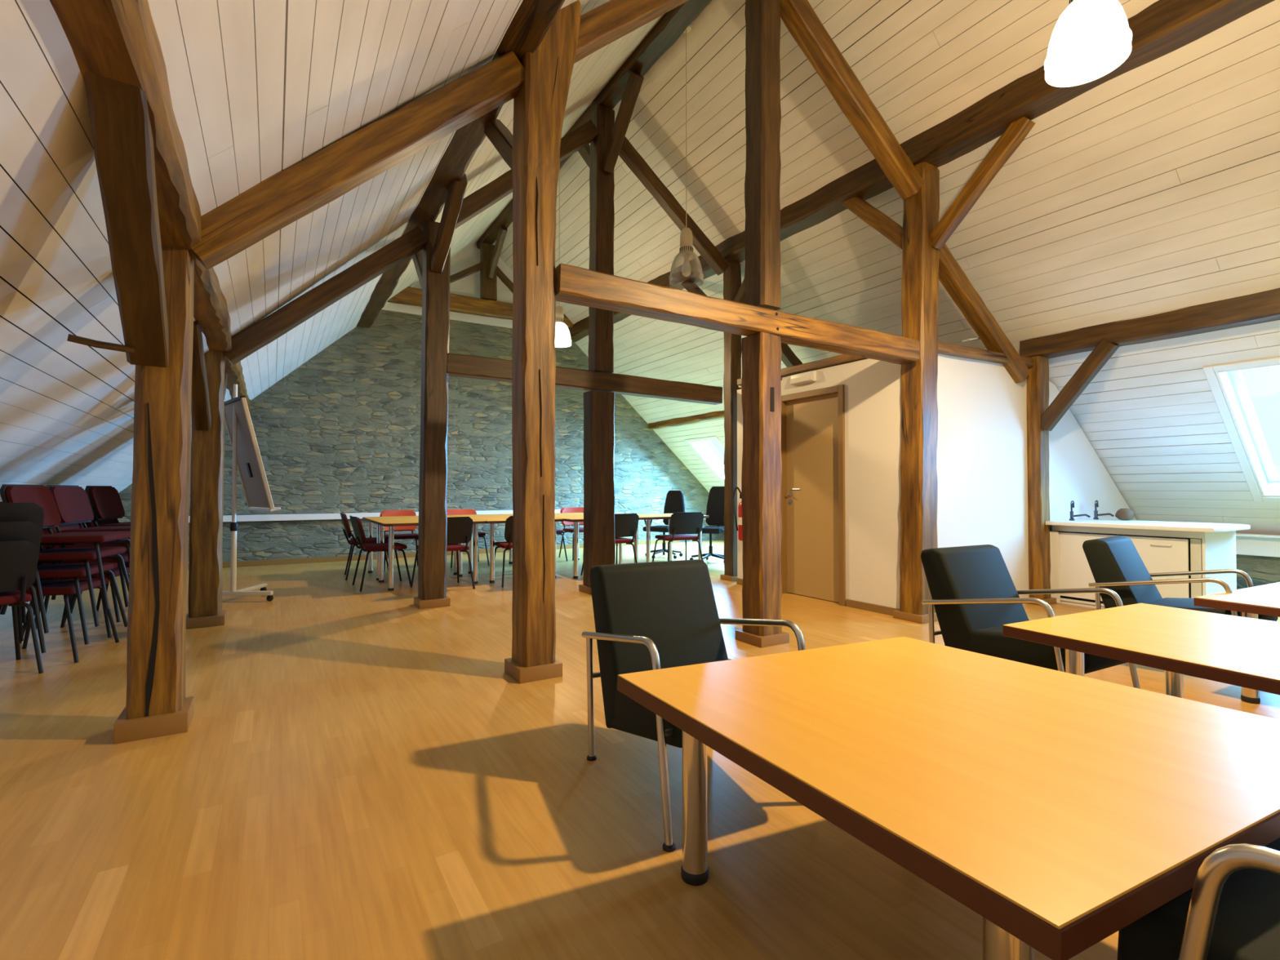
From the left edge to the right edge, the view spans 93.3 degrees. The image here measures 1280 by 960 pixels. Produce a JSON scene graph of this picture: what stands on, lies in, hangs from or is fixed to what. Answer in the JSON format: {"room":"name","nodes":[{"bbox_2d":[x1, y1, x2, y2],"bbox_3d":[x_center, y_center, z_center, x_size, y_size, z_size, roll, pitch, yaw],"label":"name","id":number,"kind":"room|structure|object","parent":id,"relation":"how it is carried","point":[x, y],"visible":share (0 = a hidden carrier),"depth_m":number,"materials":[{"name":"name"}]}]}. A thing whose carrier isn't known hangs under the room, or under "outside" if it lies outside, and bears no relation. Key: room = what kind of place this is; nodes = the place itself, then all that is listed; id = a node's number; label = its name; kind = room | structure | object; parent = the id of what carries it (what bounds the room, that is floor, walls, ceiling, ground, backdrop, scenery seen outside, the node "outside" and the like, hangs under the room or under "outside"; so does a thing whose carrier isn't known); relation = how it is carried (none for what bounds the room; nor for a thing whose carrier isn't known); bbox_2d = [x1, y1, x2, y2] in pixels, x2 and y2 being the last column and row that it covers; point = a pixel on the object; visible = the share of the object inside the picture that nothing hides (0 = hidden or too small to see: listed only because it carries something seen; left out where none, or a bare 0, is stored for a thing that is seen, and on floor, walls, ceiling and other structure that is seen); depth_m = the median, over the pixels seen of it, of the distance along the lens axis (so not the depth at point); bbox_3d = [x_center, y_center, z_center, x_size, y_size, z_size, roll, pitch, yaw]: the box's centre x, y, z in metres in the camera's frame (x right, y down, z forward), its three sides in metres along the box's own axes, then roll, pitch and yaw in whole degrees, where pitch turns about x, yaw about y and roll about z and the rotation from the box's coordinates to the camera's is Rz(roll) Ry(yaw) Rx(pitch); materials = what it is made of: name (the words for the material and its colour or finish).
{"room":"community hall","nodes":[
{"label":"community hall","id":0,"kind":"room"},
{"bbox_2d":[0,0,664,501],"bbox_3d":[-1.391,-1.708,2.838,5.308,4.875,13.450,1,-1,-31],"label":"ceiling","id":1,"kind":"structure","parent":0,"point":[258,88],"depth_m":2.59,"materials":[{"name":"white wood"}]},
{"bbox_2d":[49,0,250,411],"bbox_3d":[-1.962,-1.152,2.477,0.267,0.268,13.400,1,-1,-31],"label":"low purlin","id":2,"kind":"object","parent":1,"relation":"attached to","point":[118,40],"visible":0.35,"depth_m":1.73,"materials":[{"name":"brown wood"}]},
{"bbox_2d":[476,0,712,248],"bbox_3d":[0.880,-4.001,4.248,0.211,0.204,13.400,1,-1,-31],"label":"ridge purlin","id":3,"kind":"object","parent":1,"relation":"attached to","point":[673,23],"visible":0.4,"depth_m":5.62,"materials":[{"name":"brown wood"}]},
{"bbox_2d":[555,162,571,347],"bbox_3d":[-0.975,-2.770,7.291,0.300,2.284,0.300,1,-1,-31],"label":"pendant lamp","id":4,"kind":"object","parent":3,"relation":"hanging from","point":[562,336],"visible":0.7,"depth_m":7.22,"materials":[{"name":"beige"}]},
{"bbox_2d":[645,0,728,83],"bbox_3d":[2.255,-4.002,2.205,0.180,0.164,8.520,1,-1,-31],"label":"trim","id":5,"kind":"structure","parent":3,"relation":"attached to","point":[714,6],"depth_m":5.35,"materials":[{"name":"beige wood"}]},
{"bbox_2d":[117,309,724,564],"bbox_3d":[-2.752,-0.685,10.041,10.610,3.780,0.300,1,-1,-31],"label":"wall","id":6,"kind":"structure","parent":0,"point":[340,433],"depth_m":9.25,"materials":[{"name":"stone"}]},
{"bbox_2d":[188,509,559,522],"bbox_3d":[-3.222,0.539,9.505,6.330,0.085,0.085,1,-1,-31],"label":"duct","id":7,"kind":"object","parent":6,"relation":"attached to","point":[308,516],"visible":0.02,"depth_m":8.56,"materials":[{"name":"white metal"}]},
{"bbox_2d":[187,539,679,569],"bbox_3d":[-3.164,1.161,9.573,9.250,0.075,0.021,1,-1,-31],"label":"baseboard","id":8,"kind":"structure","parent":6,"relation":"attached to","point":[335,558],"depth_m":8.77,"materials":[{"name":"brown wood"}]},
{"bbox_2d":[381,242,513,328],"bbox_3d":[-2.617,-3.326,10.035,3.200,1.498,0.120,1,-1,-31],"label":"boards","id":9,"kind":"object","parent":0,"point":[468,286],"visible":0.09,"depth_m":9.87,"materials":[{"name":"beige wood"}]},
{"bbox_2d":[0,539,1279,959],"bbox_3d":[0.791,1.155,4.178,10.610,0.080,13.550,1,-1,-31],"label":"floor","id":10,"kind":"structure","parent":0,"point":[354,774],"depth_m":1.98,"materials":[{"name":"brown wood"}]},
{"bbox_2d":[0,540,43,673],"bbox_3d":[-3.748,0.721,3.369,0.576,0.767,0.531,-1,-1,34],"label":"chair","id":11,"kind":"object","parent":10,"relation":"on","point":[18,558],"visible":1,"depth_m":3.39,"materials":[{"name":"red fabric"}]},
{"bbox_2d":[0,520,46,653],"bbox_3d":[-3.771,0.616,3.409,0.576,0.767,0.531,-1,-1,34],"label":"chair","id":12,"kind":"object","parent":11,"relation":"on","point":[28,531],"visible":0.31,"depth_m":3.44,"materials":[{"name":"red fabric"}]},
{"bbox_2d":[0,502,48,633],"bbox_3d":[-3.795,0.512,3.449,0.576,0.767,0.531,-1,-1,34],"label":"chair","id":13,"kind":"object","parent":12,"relation":"on","point":[32,512],"visible":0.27,"depth_m":3.46,"materials":[{"name":"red fabric"}]},
{"bbox_2d":[18,577,119,662],"bbox_3d":[-3.762,0.728,3.818,0.576,0.767,0.531,0,-1,-19],"label":"chair","id":14,"kind":"object","parent":10,"relation":"on","point":[65,588],"visible":0.34,"depth_m":3.76,"materials":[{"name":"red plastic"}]},
{"bbox_2d":[34,562,127,644],"bbox_3d":[-3.716,0.623,3.836,0.576,0.767,0.531,0,-1,-19],"label":"chair","id":15,"kind":"object","parent":14,"relation":"on","point":[46,571],"visible":0.4,"depth_m":3.74,"materials":[{"name":"red fabric"}]},
{"bbox_2d":[0,501,128,626],"bbox_3d":[-3.670,0.518,3.854,0.576,0.767,0.531,0,-1,-19],"label":"chair","id":16,"kind":"object","parent":15,"relation":"on","point":[54,556],"visible":0.41,"depth_m":3.72,"materials":[{"name":"red fabric"}]},
{"bbox_2d":[0,484,130,614],"bbox_3d":[-3.624,0.413,3.872,0.576,0.767,0.531,0,-1,-19],"label":"chair","id":17,"kind":"object","parent":16,"relation":"on","point":[41,495],"visible":0.62,"depth_m":3.76,"materials":[{"name":"red fabric"}]},
{"bbox_2d":[19,562,129,644],"bbox_3d":[-4.100,0.737,4.432,0.576,0.767,0.531,0,-1,-19],"label":"chair","id":18,"kind":"object","parent":10,"relation":"on","point":[116,571],"visible":0.05,"depth_m":4.28,"materials":[{"name":"red fabric"}]},
{"bbox_2d":[33,545,128,622],"bbox_3d":[-4.054,0.632,4.450,0.576,0.767,0.531,0,-1,-19],"label":"chair","id":19,"kind":"object","parent":18,"relation":"on","point":[106,559],"visible":0.16,"depth_m":4.30,"materials":[{"name":"red fabric"}]},
{"bbox_2d":[43,522,128,607],"bbox_3d":[-4.008,0.528,4.468,0.576,0.767,0.531,0,-1,-19],"label":"chair","id":20,"kind":"object","parent":19,"relation":"on","point":[73,526],"visible":0.18,"depth_m":4.32,"materials":[{"name":"red fabric"}]},
{"bbox_2d":[46,484,130,580],"bbox_3d":[-3.961,0.423,4.486,0.576,0.767,0.531,0,-1,-19],"label":"chair","id":21,"kind":"object","parent":20,"relation":"on","point":[73,503],"visible":0.46,"depth_m":4.40,"materials":[{"name":"red fabric"}]},
{"bbox_2d":[65,561,129,622],"bbox_3d":[-4.404,0.747,5.066,0.576,0.767,0.531,0,-1,-19],"label":"chair","id":22,"kind":"object","parent":10,"relation":"on","point":[126,563],"visible":0.02,"depth_m":5.21,"materials":[{"name":"black metal"}]},
{"bbox_2d":[73,551,127,607],"bbox_3d":[-4.357,0.642,5.084,0.576,0.767,0.531,0,-1,-19],"label":"chair","id":23,"kind":"object","parent":22,"relation":"on","point":[107,584],"visible":0.02,"depth_m":4.91,"materials":[{"name":"black metal"}]},
{"bbox_2d":[81,518,130,593],"bbox_3d":[-4.311,0.538,5.102,0.576,0.767,0.531,0,-1,-19],"label":"chair","id":24,"kind":"object","parent":23,"relation":"on","point":[100,522],"visible":0.06,"depth_m":5.03,"materials":[{"name":"red fabric"}]},
{"bbox_2d":[84,485,130,526],"bbox_3d":[-4.265,0.433,5.120,0.576,0.767,0.531,0,-1,-19],"label":"chair","id":25,"kind":"object","parent":24,"relation":"on","point":[105,501],"visible":0.52,"depth_m":5.01,"materials":[{"name":"red fabric"}]},
{"bbox_2d":[113,244,194,744],"bbox_3d":[-2.125,0.011,2.670,0.246,2.162,0.241,1,-1,-31],"label":"timber post","id":26,"kind":"object","parent":10,"relation":"on","point":[157,704],"visible":0.91,"depth_m":2.60,"materials":[{"name":"brown wood"}]},
{"bbox_2d":[83,71,168,367],"bbox_3d":[-1.725,-0.833,2.066,0.134,0.699,1.263,1,-1,-36],"label":"knee brace","id":27,"kind":"object","parent":26,"relation":"attached to","point":[122,139],"visible":0.91,"depth_m":1.91,"materials":[{"name":"brown wood"}]},
{"bbox_2d":[66,333,134,353],"bbox_3d":[-2.103,-0.531,2.360,0.197,0.046,0.031,1,-1,-43],"label":"wooden peg","id":28,"kind":"object","parent":27,"relation":"attached to","point":[72,338],"visible":1,"depth_m":2.35,"materials":[{"name":"brown wood"}]},
{"bbox_2d":[191,51,524,269],"bbox_3d":[-1.356,-1.673,3.066,1.602,1.406,0.154,0,-1,-27],"label":"wooden beam","id":29,"kind":"structure","parent":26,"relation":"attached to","point":[317,180],"depth_m":2.97,"materials":[{"name":"brown wood"}]},
{"bbox_2d":[186,350,226,628],"bbox_3d":[-3.385,0.058,4.724,0.256,2.130,0.241,1,-1,-31],"label":"timber post","id":30,"kind":"object","parent":10,"relation":"on","point":[207,447],"visible":0.86,"depth_m":4.65,"materials":[{"name":"brown wood"}]},
{"bbox_2d":[191,320,211,431],"bbox_3d":[-3.101,-0.730,4.230,0.101,0.695,0.994,1,-1,-31],"label":"knee brace","id":31,"kind":"object","parent":30,"relation":"attached to","point":[201,409],"visible":0.65,"depth_m":4.25,"materials":[{"name":"brown wood"}]},
{"bbox_2d":[222,226,428,364],"bbox_3d":[-2.621,-1.594,5.119,1.571,1.346,0.152,0,-1,-27],"label":"wooden beam","id":32,"kind":"structure","parent":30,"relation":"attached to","point":[246,342],"depth_m":5.04,"materials":[{"name":"brown wood"}]},
{"bbox_2d":[222,384,280,601],"bbox_3d":[-3.791,0.119,5.730,0.721,2.040,0.639,-1,-1,43],"label":"flip chart","id":33,"kind":"object","parent":10,"relation":"on","point":[246,456],"visible":0.88,"depth_m":5.67,"materials":[{"name":"white paint"}]},
{"bbox_2d":[340,512,388,580],"bbox_3d":[-3.313,0.782,7.315,0.576,0.767,0.531,0,-1,-27],"label":"chair","id":34,"kind":"object","parent":10,"relation":"on","point":[347,532],"visible":0.83,"depth_m":7.07,"materials":[{"name":"black plastic"}]},
{"bbox_2d":[349,515,411,591],"bbox_3d":[-2.828,0.770,6.554,0.576,0.767,0.531,1,-1,-33],"label":"chair","id":35,"kind":"object","parent":10,"relation":"on","point":[356,522],"visible":0.98,"depth_m":6.39,"materials":[{"name":"black plastic"}]},
{"bbox_2d":[379,510,418,572],"bbox_3d":[-3.164,0.792,8.009,0.531,0.767,0.576,1,-1,-31],"label":"chair","id":36,"kind":"object","parent":10,"relation":"on","point":[385,513],"visible":0.44,"depth_m":8.16,"materials":[{"name":"red fabric"}]},
{"bbox_2d":[362,515,457,580],"bbox_3d":[-2.829,0.817,7.525,1.050,0.700,0.880,1,-1,-31],"label":"conference table","id":37,"kind":"object","parent":10,"relation":"on","point":[370,519],"visible":0.43,"depth_m":7.42,"materials":[{"name":"brown wood"}]},
{"bbox_2d":[372,519,485,591],"bbox_3d":[-2.378,0.805,6.781,1.050,0.700,0.820,1,-1,-31],"label":"conference table","id":38,"kind":"object","parent":10,"relation":"on","point":[391,524],"visible":0.79,"depth_m":6.71,"materials":[{"name":"brown wood"}]},
{"bbox_2d":[413,221,450,608],"bbox_3d":[-1.888,-0.595,5.505,0.266,3.462,0.256,1,-1,-31],"label":"timber post","id":39,"kind":"object","parent":10,"relation":"on","point":[435,330],"visible":0.94,"depth_m":5.42,"materials":[{"name":"brown wood"}]},
{"bbox_2d":[430,173,467,272],"bbox_3d":[-1.621,-2.148,5.092,0.104,0.554,0.888,1,-1,-31],"label":"knee brace","id":40,"kind":"object","parent":39,"relation":"attached to","point":[455,193],"visible":0.95,"depth_m":5.02,"materials":[{"name":"brown wood"}]},
{"bbox_2d":[447,352,722,404],"bbox_3d":[-0.441,-1.012,6.227,3.005,0.192,0.168,2,-2,-27],"label":"tie beam","id":41,"kind":"structure","parent":39,"relation":"attached to","point":[464,366],"depth_m":6.16,"materials":[{"name":"brown wood"}]},
{"bbox_2d":[587,104,614,373],"bbox_3d":[-0.401,-2.484,6.305,0.214,2.738,0.198,1,-1,-31],"label":"post","id":42,"kind":"object","parent":41,"relation":"on","point":[602,184],"visible":0.79,"depth_m":6.22,"materials":[{"name":"brown wood"}]},
{"bbox_2d":[454,119,599,229],"bbox_3d":[-1.120,-3.009,5.907,1.513,1.334,0.154,0,-1,-27],"label":"wooden beam","id":43,"kind":"structure","parent":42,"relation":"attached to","point":[477,202],"depth_m":5.74,"materials":[{"name":"brown wood"}]},
{"bbox_2d":[602,71,644,173],"bbox_3d":[-0.185,-3.523,5.982,0.105,0.715,0.704,1,-1,-31],"label":"knee brace","id":44,"kind":"object","parent":42,"relation":"attached to","point":[633,88],"visible":1,"depth_m":5.93,"materials":[{"name":"brown wood"}]},
{"bbox_2d":[618,136,729,275],"bbox_3d":[0.351,-3.003,6.644,1.461,1.278,0.134,0,-1,-27],"label":"wooden beam","id":45,"kind":"structure","parent":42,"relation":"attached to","point":[628,153],"depth_m":6.59,"materials":[{"name":"brown wood"}]},
{"bbox_2d":[410,516,475,588],"bbox_3d":[-2.086,0.768,6.412,0.531,0.767,0.576,1,-1,-35],"label":"chair","id":46,"kind":"object","parent":10,"relation":"on","point":[460,529],"visible":0.59,"depth_m":6.31,"materials":[{"name":"black plastic"}]},
{"bbox_2d":[470,516,563,582],"bbox_3d":[-1.520,0.813,7.285,0.920,0.700,0.850,1,-1,-31],"label":"conference table","id":47,"kind":"object","parent":10,"relation":"on","point":[491,521],"visible":0.29,"depth_m":6.79,"materials":[{"name":"brown wood"}]},
{"bbox_2d":[504,0,580,684],"bbox_3d":[-0.559,-0.836,3.490,0.362,3.880,0.262,1,-1,-31],"label":"timber post","id":48,"kind":"object","parent":10,"relation":"on","point":[540,104],"visible":0.95,"depth_m":3.38,"materials":[{"name":"brown wood"}]},
{"bbox_2d":[356,0,564,328],"bbox_3d":[-0.671,-2.469,3.281,0.273,0.243,13.400,1,-1,-31],"label":"middle purlin","id":49,"kind":"object","parent":48,"relation":"attached to","point":[533,19],"visible":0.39,"depth_m":4.31,"materials":[{"name":"brown wood"}]},
{"bbox_2d":[484,119,512,169],"bbox_3d":[-0.838,-2.108,3.801,0.106,0.612,0.660,1,-1,-31],"label":"knee brace","id":50,"kind":"object","parent":48,"relation":"attached to","point":[498,134],"visible":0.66,"depth_m":3.78,"materials":[{"name":"brown wood"}]},
{"bbox_2d":[573,0,688,63],"bbox_3d":[0.154,-3.104,3.859,1.486,1.292,0.156,0,-1,-27],"label":"wooden beam","id":51,"kind":"structure","parent":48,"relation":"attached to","point":[613,20],"depth_m":3.63,"materials":[{"name":"brown wood"}]},
{"bbox_2d":[578,390,615,594],"bbox_3d":[-0.422,0.121,6.241,0.336,2.050,0.256,1,-1,-31],"label":"timber post","id":52,"kind":"object","parent":10,"relation":"on","point":[599,544],"visible":0.79,"depth_m":6.16,"materials":[{"name":"brown wood"}]},
{"bbox_2d":[555,515,645,578],"bbox_3d":[-0.588,0.819,7.658,1.000,0.700,0.880,1,-1,-31],"label":"conference table","id":53,"kind":"object","parent":10,"relation":"on","point":[575,519],"visible":0.35,"depth_m":7.12,"materials":[{"name":"brown wood"}]},
{"bbox_2d":[580,513,639,575],"bbox_3d":[-0.347,0.782,7.304,0.531,0.767,0.576,1,-1,-35],"label":"chair","id":54,"kind":"object","parent":10,"relation":"on","point":[625,524],"visible":0.63,"depth_m":7.17,"materials":[{"name":"black plastic"}]},
{"bbox_2d":[642,490,684,558],"bbox_3d":[0.385,0.679,9.409,0.591,1.033,0.656,-1,-1,37],"label":"office chair","id":55,"kind":"object","parent":10,"relation":"on","point":[674,501],"visible":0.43,"depth_m":9.54,"materials":[{"name":"black plastic"}]},
{"bbox_2d":[618,513,709,564],"bbox_3d":[0.271,0.827,8.180,0.990,0.700,0.880,1,-1,-31],"label":"conference table","id":56,"kind":"object","parent":10,"relation":"on","point":[651,516],"visible":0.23,"depth_m":8.06,"materials":[{"name":"brown wood"}]},
{"bbox_2d":[652,511,703,561],"bbox_3d":[0.496,0.789,7.793,0.531,0.767,0.576,0,-1,-23],"label":"chair","id":57,"kind":"object","parent":10,"relation":"on","point":[682,523],"visible":0.99,"depth_m":7.59,"materials":[{"name":"black plastic"}]},
{"bbox_2d":[581,559,805,852],"bbox_3d":[0.186,0.711,2.219,0.614,0.747,0.776,0,-1,-26],"label":"armchair","id":58,"kind":"object","parent":10,"relation":"on","point":[653,615],"visible":0.53,"depth_m":2.35,"materials":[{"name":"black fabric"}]},
{"bbox_2d":[689,486,724,562],"bbox_3d":[1.033,0.638,8.764,0.591,1.095,0.656,-1,-1,31],"label":"office chair","id":59,"kind":"object","parent":10,"relation":"on","point":[715,504],"visible":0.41,"depth_m":8.96,"materials":[{"name":"black plastic"}]},
{"bbox_2d":[720,262,742,581],"bbox_3d":[1.080,-0.681,7.050,0.201,3.680,0.216,1,-1,-31],"label":"timber post","id":60,"kind":"object","parent":10,"relation":"on","point":[732,275],"visible":0.63,"depth_m":6.98,"materials":[{"name":"brown wood"}]},
{"bbox_2d":[735,332,789,648],"bbox_3d":[0.844,0.060,4.195,0.256,2.110,0.266,1,-1,-31],"label":"timber post","id":61,"kind":"object","parent":10,"relation":"on","point":[762,352],"visible":0.98,"depth_m":4.11,"materials":[{"name":"brown wood"}]},
{"bbox_2d":[555,263,919,364],"bbox_3d":[0.839,-1.083,4.165,2.984,0.270,0.176,0,-1,-27],"label":"tie beam","id":62,"kind":"structure","parent":61,"relation":"on","point":[574,285],"depth_m":3.93,"materials":[{"name":"brown wood"}]},
{"bbox_2d":[744,0,781,310],"bbox_3d":[0.865,-2.539,4.260,0.188,2.690,0.207,1,-1,-31],"label":"post","id":63,"kind":"object","parent":62,"relation":"on","point":[762,17],"visible":0.98,"depth_m":4.18,"materials":[{"name":"brown wood"}]},
{"bbox_2d":[893,161,939,623],"bbox_3d":[2.273,-0.719,4.931,0.330,3.695,0.256,1,-1,-31],"label":"timber post","id":64,"kind":"object","parent":10,"relation":"on","point":[920,260],"visible":0.84,"depth_m":4.86,"materials":[{"name":"brown wood"}]},
{"bbox_2d":[779,0,924,199],"bbox_3d":[1.597,-2.907,4.574,1.468,1.256,0.146,0,-1,-27],"label":"wooden beam","id":65,"kind":"structure","parent":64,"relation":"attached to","point":[800,19],"depth_m":4.52,"materials":[{"name":"brown wood"}]},
{"bbox_2d":[842,196,902,248],"bbox_3d":[2.090,-2.278,5.302,0.106,0.705,0.696,1,-1,-31],"label":"knee brace","id":66,"kind":"object","parent":64,"relation":"attached to","point":[876,219],"visible":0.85,"depth_m":5.26,"materials":[{"name":"brown wood"}]},
{"bbox_2d":[568,0,1275,342],"bbox_3d":[2.238,-2.672,5.052,0.272,0.244,13.400,1,-1,-31],"label":"middle purlin","id":67,"kind":"object","parent":64,"relation":"attached to","point":[1164,27],"visible":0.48,"depth_m":4.39,"materials":[{"name":"brown wood"}]},
{"bbox_2d":[386,286,573,328],"bbox_3d":[-2.428,-2.756,9.684,3.460,0.258,0.128,0,-1,-31],"label":"beam","id":68,"kind":"structure","parent":67,"relation":"attached to","point":[409,295],"depth_m":9.47,"materials":[{"name":"brown wood"}]},
{"bbox_2d":[480,243,497,300],"bbox_3d":[-2.429,-3.325,9.691,0.243,0.870,0.142,1,-1,-31],"label":"post","id":69,"kind":"object","parent":68,"relation":"on","point":[488,286],"visible":0.77,"depth_m":9.62,"materials":[{"name":"brown wood"}]},
{"bbox_2d":[931,116,1035,249],"bbox_3d":[2.574,-2.251,4.617,0.103,0.749,0.801,1,-1,-31],"label":"knee brace","id":70,"kind":"object","parent":64,"relation":"attached to","point":[1016,131],"visible":0.96,"depth_m":4.56,"materials":[{"name":"brown wood"}]},
{"bbox_2d":[938,244,1030,383],"bbox_3d":[2.938,-1.446,5.263,1.314,1.116,0.136,0,-1,-27],"label":"wooden beam","id":71,"kind":"structure","parent":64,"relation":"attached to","point":[952,277],"depth_m":5.21,"materials":[{"name":"brown wood"}]},
{"bbox_2d":[617,636,1279,959],"bbox_3d":[0.705,0.799,1.407,1.122,0.545,1.203,1,-1,-31],"label":"table","id":72,"kind":"object","parent":10,"relation":"on","point":[1063,810],"visible":0.91,"depth_m":1.12,"materials":[{"name":"brown wood"}]},
{"bbox_2d":[920,544,1140,688],"bbox_3d":[1.860,0.722,2.920,0.614,0.747,0.776,0,-1,-28],"label":"armchair","id":73,"kind":"object","parent":10,"relation":"on","point":[974,593],"visible":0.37,"depth_m":3.00,"materials":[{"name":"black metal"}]},
{"bbox_2d":[1026,355,1056,605],"bbox_3d":[3.671,0.002,5.625,0.241,2.270,0.246,1,-1,-31],"label":"timber post","id":74,"kind":"object","parent":10,"relation":"on","point":[1037,380],"visible":0.6,"depth_m":5.54,"materials":[{"name":"brown wood"}]},
{"bbox_2d":[1040,338,1119,431],"bbox_3d":[3.840,-0.822,5.326,0.106,0.743,0.626,1,-1,-31],"label":"knee brace","id":75,"kind":"object","parent":74,"relation":"attached to","point":[1104,350],"visible":0.97,"depth_m":5.28,"materials":[{"name":"brown wood"}]},
{"bbox_2d":[1049,531,1060,603],"bbox_3d":[3.821,0.804,5.586,0.035,0.660,0.100,1,-1,-31],"label":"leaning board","id":76,"kind":"object","parent":10,"relation":"on","point":[1055,557],"visible":0.58,"depth_m":5.57,"materials":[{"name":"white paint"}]},
{"bbox_2d":[1002,603,1279,698],"bbox_3d":[2.157,0.826,2.138,1.052,0.515,1.111,0,-1,-28],"label":"table","id":77,"kind":"object","parent":10,"relation":"on","point":[1233,650],"visible":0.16,"depth_m":2.21,"materials":[{"name":"brown wood"}]},
{"bbox_2d":[1045,518,1249,608],"bbox_3d":[4.395,0.754,5.303,0.930,0.757,1.260,1,-1,-31],"label":"kitchen counter","id":78,"kind":"object","parent":10,"relation":"on","point":[1162,546],"depth_m":4.97,"materials":[{"name":"white paint"}]},
{"bbox_2d":[1045,518,1249,532],"bbox_3d":[4.395,0.391,5.309,0.930,0.032,1.260,1,-1,-31],"label":"countertop","id":79,"kind":"structure","parent":78,"relation":"on","point":[1112,523],"depth_m":5.04,"materials":[{"name":"white paint"}]},
{"bbox_2d":[1082,535,1277,621],"bbox_3d":[3.141,0.731,3.540,0.614,0.747,0.776,1,-1,-37],"label":"armchair","id":80,"kind":"object","parent":10,"relation":"on","point":[1116,565],"visible":0.56,"depth_m":3.60,"materials":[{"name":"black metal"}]},
{"bbox_2d":[1117,837,1279,959],"bbox_3d":[1.117,0.665,0.705,0.614,0.792,0.776,1,-1,-33],"label":"armchair","id":81,"kind":"object","parent":10,"relation":"on","point":[1231,911],"visible":0.8,"depth_m":0.83,"materials":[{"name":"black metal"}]},
{"bbox_2d":[1193,582,1279,703],"bbox_3d":[3.521,0.838,2.791,1.102,0.510,1.107,0,-1,-28],"label":"table","id":82,"kind":"object","parent":10,"relation":"on","point":[1264,599],"visible":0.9,"depth_m":2.97,"materials":[{"name":"brown wood"}]},
{"bbox_2d":[737,358,901,608],"bbox_3d":[1.679,0.045,5.846,0.100,2.190,2.130,1,-1,-31],"label":"wall","id":83,"kind":"structure","parent":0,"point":[873,387],"depth_m":5.24,"materials":[{"name":"white paint"}]},
{"bbox_2d":[737,354,866,386],"bbox_3d":[1.642,-1.094,5.883,0.125,0.079,1.980,1,-1,-31],"label":"wall plate","id":84,"kind":"object","parent":83,"relation":"on","point":[843,358],"visible":0.3,"depth_m":5.72,"materials":[{"name":"brown wood"}]},
{"bbox_2d":[780,384,845,605],"bbox_3d":[1.672,0.140,5.835,0.122,2.000,0.830,1,-1,-31],"label":"door","id":85,"kind":"structure","parent":83,"relation":"attached to","point":[813,557],"depth_m":5.82,"materials":[{"name":"brown wood"}]},
{"bbox_2d":[492,0,1279,534],"bbox_3d":[3.087,-1.791,5.560,5.166,4.625,13.450,1,-1,-31],"label":"ceiling","id":86,"kind":"structure","parent":0,"point":[1154,188],"depth_m":5.03,"materials":[{"name":"white wood"}]},
{"bbox_2d":[648,410,724,429],"bbox_3d":[1.406,-1.107,9.759,0.232,0.207,4.450,1,-1,-31],"label":"low purlin","id":87,"kind":"object","parent":86,"relation":"attached to","point":[714,415],"visible":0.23,"depth_m":10.54,"materials":[{"name":"brown wood"}]},
{"bbox_2d":[668,24,703,285],"bbox_3d":[0.400,-2.821,5.231,0.300,2.244,0.300,1,-1,-31],"label":"pendant lamp","id":88,"kind":"object","parent":86,"relation":"hanging from","point":[686,250],"visible":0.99,"depth_m":5.18,"materials":[{"name":"beige"}]},
{"bbox_2d":[684,435,724,482],"bbox_3d":[1.494,-0.425,11.084,1.000,0.932,0.940,1,-1,-31],"label":"window","id":89,"kind":"structure","parent":86,"relation":"attached to","point":[698,445],"depth_m":11.37,"materials":[{"name":"white paint"}]},
{"bbox_2d":[1044,0,1132,87],"bbox_3d":[1.891,-2.873,2.575,0.300,2.224,0.300,1,-1,-31],"label":"pendant lamp","id":90,"kind":"object","parent":86,"relation":"hanging from","point":[1090,39],"visible":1,"depth_m":2.53,"materials":[{"name":"beige"}]},
{"bbox_2d":[1019,288,1279,358],"bbox_3d":[5.371,-1.285,2.938,0.230,0.229,6.570,1,-1,-31],"label":"low purlin","id":91,"kind":"object","parent":86,"relation":"attached to","point":[1262,307],"visible":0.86,"depth_m":4.77,"materials":[{"name":"brown wood"}]},
{"bbox_2d":[1202,356,1279,502],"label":"window","id":92,"kind":"structure","parent":86,"relation":"attached to","point":[1227,384],"depth_m":5.15,"materials":[{"name":"white paint"}]},
{"bbox_2d":[936,353,1136,604],"bbox_3d":[3.803,0.044,5.749,3.486,2.190,0.090,0,-1,-27],"label":"wall","id":93,"kind":"structure","parent":0,"point":[982,468],"depth_m":5.40,"materials":[{"name":"white paint"}]},
{"bbox_2d":[937,342,1033,367],"bbox_3d":[2.975,-1.088,5.281,1.354,0.084,0.128,1,-1,-27],"label":"tie beam","id":94,"kind":"structure","parent":93,"relation":"on","point":[955,350],"depth_m":5.17,"materials":[{"name":"brown wood"}]},
{"bbox_2d":[1235,554,1279,589],"bbox_3d":[5.351,0.947,6.894,0.200,0.420,13.450,1,-1,-31],"label":"wall","id":95,"kind":"structure","parent":0,"point":[1262,570],"depth_m":5.78,"materials":[{"name":"stone"}]},
{"bbox_2d":[1235,533,1279,557],"bbox_3d":[7.060,0.588,3.894,0.320,0.205,6.540,1,-1,-31],"label":"trim","id":96,"kind":"structure","parent":95,"relation":"on","point":[1246,544],"depth_m":5.71,"materials":[{"name":"white paint"}]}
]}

